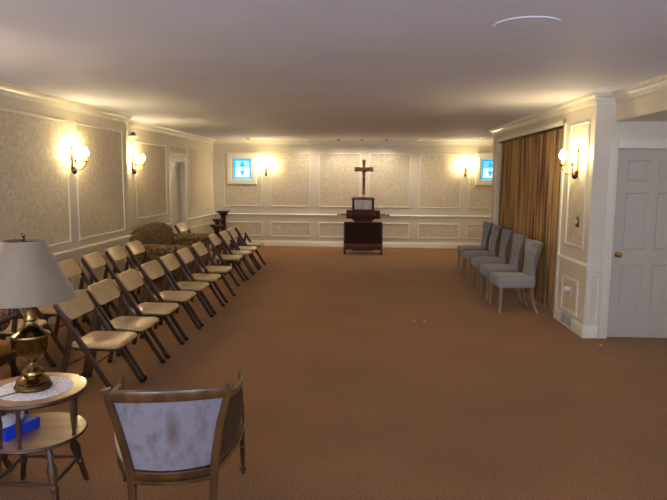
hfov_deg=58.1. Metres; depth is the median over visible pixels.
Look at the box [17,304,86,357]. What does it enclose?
folding chair
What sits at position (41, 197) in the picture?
wall
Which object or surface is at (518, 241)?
dining chair
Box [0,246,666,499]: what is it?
floor
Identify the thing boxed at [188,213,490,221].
trim
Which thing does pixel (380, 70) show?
ceiling
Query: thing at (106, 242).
trim
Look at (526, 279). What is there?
dining chair
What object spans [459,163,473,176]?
wall sconce
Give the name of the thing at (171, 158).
trim
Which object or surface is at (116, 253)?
folding chair
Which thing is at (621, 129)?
wall
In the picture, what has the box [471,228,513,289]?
dining chair
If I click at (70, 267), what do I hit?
folding chair
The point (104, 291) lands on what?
folding chair
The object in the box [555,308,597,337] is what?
baseboard
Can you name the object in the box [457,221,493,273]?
dining chair
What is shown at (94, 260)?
folding chair
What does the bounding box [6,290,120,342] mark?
baseboard
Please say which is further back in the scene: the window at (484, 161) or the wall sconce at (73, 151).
the window at (484, 161)
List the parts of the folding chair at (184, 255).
leg, backrest, leg, seat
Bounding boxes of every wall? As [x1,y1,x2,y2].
[0,94,129,317]
[126,126,214,234]
[213,144,493,242]
[490,104,613,324]
[587,104,666,319]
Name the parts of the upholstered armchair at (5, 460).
armrest, leg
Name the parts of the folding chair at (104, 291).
leg, backrest, leg, seat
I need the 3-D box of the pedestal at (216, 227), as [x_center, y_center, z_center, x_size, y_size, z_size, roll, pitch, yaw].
[-2.704,-0.286,13.921,0.260,0.600,0.260,1,7,2]
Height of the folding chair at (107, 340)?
0.789 m
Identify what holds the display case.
on the folding bier
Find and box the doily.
[0,376,73,400]
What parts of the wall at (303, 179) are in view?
wallpaper panel, panel molding, wallpaper panel, panel molding, wallpaper panel, panel molding, wallpaper panel, panel molding, panel molding, wallpaper panel, wallpaper panel, panel molding, wallpaper panel, panel molding, wallpaper panel, panel molding, wallpaper panel, panel molding, panel molding, wallpaper panel, panel molding, wallpaper panel, panel molding, wallpaper panel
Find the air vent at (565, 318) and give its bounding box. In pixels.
[560,310,572,328]
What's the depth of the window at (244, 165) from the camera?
14.76 m
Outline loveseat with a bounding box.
[129,222,209,280]
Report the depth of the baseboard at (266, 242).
14.86 m
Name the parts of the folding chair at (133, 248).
backrest, leg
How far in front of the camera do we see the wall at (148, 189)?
11.37 m
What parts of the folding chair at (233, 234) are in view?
backrest, seat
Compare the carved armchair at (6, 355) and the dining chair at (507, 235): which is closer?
the carved armchair at (6, 355)
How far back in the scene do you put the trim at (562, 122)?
7.39 m
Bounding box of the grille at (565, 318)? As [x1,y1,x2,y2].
[561,312,570,327]
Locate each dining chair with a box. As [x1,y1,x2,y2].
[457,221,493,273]
[464,225,502,280]
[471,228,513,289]
[479,233,526,300]
[489,238,542,312]
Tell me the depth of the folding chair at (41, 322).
5.26 m
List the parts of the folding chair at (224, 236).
backrest, seat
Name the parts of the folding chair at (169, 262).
leg, backrest, leg, seat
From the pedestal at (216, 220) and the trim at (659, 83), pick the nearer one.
the trim at (659, 83)
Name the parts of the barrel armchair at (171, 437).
seat, post, armrest, rail, rail, panel, rail, post, panel, rail, armrest, leg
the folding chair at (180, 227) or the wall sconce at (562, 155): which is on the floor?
the folding chair at (180, 227)
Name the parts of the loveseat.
backrest, armrest, armrest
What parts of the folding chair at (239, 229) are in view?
backrest, seat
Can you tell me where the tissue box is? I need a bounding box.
[1,411,39,441]
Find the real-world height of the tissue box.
0.117 m
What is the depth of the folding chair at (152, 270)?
6.39 m
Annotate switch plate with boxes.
[574,216,578,226]
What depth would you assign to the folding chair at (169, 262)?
6.98 m
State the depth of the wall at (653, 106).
5.71 m
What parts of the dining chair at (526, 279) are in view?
leg, leg, seat, leg, backrest, leg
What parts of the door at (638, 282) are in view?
knob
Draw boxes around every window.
[226,152,256,184]
[475,153,492,184]
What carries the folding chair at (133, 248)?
on the floor
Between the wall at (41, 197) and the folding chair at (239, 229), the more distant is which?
the folding chair at (239, 229)
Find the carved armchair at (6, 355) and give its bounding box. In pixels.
[0,308,18,376]
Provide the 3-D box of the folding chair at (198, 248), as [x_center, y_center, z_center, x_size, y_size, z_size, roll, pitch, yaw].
[-1.682,0.298,8.382,0.530,0.789,0.490,1,7,4]
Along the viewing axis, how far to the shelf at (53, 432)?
3.10 m
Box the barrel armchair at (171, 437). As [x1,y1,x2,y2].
[101,370,245,499]
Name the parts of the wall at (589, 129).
wallpaper panel, panel molding, wallpaper panel, panel molding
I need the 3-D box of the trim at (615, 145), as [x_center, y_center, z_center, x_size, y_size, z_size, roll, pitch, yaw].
[3.371,-0.093,6.365,1.000,2.135,0.030,1,7,2]
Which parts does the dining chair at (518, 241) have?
leg, leg, seat, backrest, leg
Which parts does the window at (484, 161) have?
pane, pane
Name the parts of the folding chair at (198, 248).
backrest, leg, seat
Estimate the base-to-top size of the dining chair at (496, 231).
0.924 m
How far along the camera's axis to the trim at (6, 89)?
10.82 m
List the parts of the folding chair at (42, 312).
seat frame, seat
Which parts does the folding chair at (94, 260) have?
backrest, leg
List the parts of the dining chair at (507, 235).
leg, leg, seat, backrest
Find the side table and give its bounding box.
[0,372,88,499]
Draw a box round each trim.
[0,81,493,145]
[53,223,170,257]
[168,156,187,232]
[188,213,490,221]
[489,74,666,135]
[493,119,566,317]
[557,254,602,269]
[597,139,666,338]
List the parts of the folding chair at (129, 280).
leg, backrest, leg, seat, seat frame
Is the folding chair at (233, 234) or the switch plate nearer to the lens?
the switch plate
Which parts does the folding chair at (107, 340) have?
leg, backrest, leg, seat frame, seat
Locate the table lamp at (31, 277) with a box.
[0,233,76,396]
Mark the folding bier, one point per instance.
(356, 215)
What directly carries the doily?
on the side table
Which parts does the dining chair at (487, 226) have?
leg, seat, backrest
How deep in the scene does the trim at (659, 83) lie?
6.26 m
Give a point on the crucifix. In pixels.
(363, 169)
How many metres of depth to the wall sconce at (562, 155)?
6.72 m
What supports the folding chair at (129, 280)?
on the floor
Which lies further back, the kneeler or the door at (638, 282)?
the kneeler
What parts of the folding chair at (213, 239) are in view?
backrest, seat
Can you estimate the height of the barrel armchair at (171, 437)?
0.764 m
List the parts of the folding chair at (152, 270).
leg, backrest, leg, seat, seat frame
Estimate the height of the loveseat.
0.910 m
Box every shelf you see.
[0,417,87,454]
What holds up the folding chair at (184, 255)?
on the floor
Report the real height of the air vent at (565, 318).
0.136 m
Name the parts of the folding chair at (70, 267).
leg, backrest, leg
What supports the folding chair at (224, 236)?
on the floor
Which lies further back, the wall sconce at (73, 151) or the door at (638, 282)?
the wall sconce at (73, 151)
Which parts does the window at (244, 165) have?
pane, pane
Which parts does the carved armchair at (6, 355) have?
seat, panel, seat frame, armrest, frame, leg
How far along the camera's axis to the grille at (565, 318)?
6.99 m
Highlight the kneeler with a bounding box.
[343,222,382,254]
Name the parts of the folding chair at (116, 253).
leg, backrest, leg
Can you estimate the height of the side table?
0.604 m
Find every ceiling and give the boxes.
[0,0,666,140]
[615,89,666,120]
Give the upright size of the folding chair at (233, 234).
0.789 m
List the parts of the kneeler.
step frame, panel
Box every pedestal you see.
[210,224,222,250]
[212,218,222,246]
[216,211,229,246]
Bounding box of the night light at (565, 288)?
[562,286,569,290]
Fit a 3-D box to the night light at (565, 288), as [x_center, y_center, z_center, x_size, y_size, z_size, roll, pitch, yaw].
[2.685,0.446,6.920,0.080,0.064,0.064,1,7,2]
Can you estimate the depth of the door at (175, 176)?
12.35 m
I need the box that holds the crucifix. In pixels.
[355,160,372,196]
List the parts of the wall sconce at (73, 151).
plate, bulb, bulb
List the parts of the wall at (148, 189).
panel molding, wallpaper panel, wallpaper panel, panel molding, wallpaper panel, panel molding, panel molding, wallpaper panel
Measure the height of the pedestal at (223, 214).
0.880 m
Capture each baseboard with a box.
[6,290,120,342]
[209,240,489,248]
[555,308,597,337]
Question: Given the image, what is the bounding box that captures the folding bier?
[337,210,388,250]
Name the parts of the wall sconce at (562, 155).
bulb, bulb, plate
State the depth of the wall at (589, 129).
7.35 m
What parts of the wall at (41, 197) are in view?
wallpaper panel, panel molding, wallpaper panel, wallpaper panel, panel molding, wallpaper panel, panel molding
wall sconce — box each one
[70,146,88,173]
[131,153,144,174]
[258,162,272,175]
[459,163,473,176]
[559,148,579,178]
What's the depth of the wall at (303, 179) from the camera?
14.70 m
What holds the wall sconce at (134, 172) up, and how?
attached to the wall at (148, 189)
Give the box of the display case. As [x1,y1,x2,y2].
[351,197,374,210]
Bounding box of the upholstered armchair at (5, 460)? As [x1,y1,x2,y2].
[0,379,13,470]
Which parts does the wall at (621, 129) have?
panel molding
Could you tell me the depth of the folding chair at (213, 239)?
9.45 m
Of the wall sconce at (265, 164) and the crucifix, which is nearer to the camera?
the crucifix
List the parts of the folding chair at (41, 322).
seat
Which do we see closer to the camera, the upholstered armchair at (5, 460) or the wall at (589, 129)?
the upholstered armchair at (5, 460)
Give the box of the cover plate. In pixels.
[493,16,561,32]
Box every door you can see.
[171,162,180,232]
[607,149,666,337]
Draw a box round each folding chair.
[0,309,55,375]
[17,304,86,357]
[53,290,144,389]
[54,259,113,335]
[81,252,132,321]
[86,279,165,379]
[105,245,148,309]
[115,269,184,357]
[125,240,171,293]
[139,260,200,340]
[159,253,213,326]
[174,222,190,232]
[175,247,224,313]
[190,242,235,302]
[207,234,244,285]
[218,230,253,279]
[226,228,259,273]
[235,225,265,267]
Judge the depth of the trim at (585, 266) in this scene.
6.57 m
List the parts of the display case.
glass pane, case lid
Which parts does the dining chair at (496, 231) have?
leg, leg, seat, backrest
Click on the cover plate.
(526, 24)

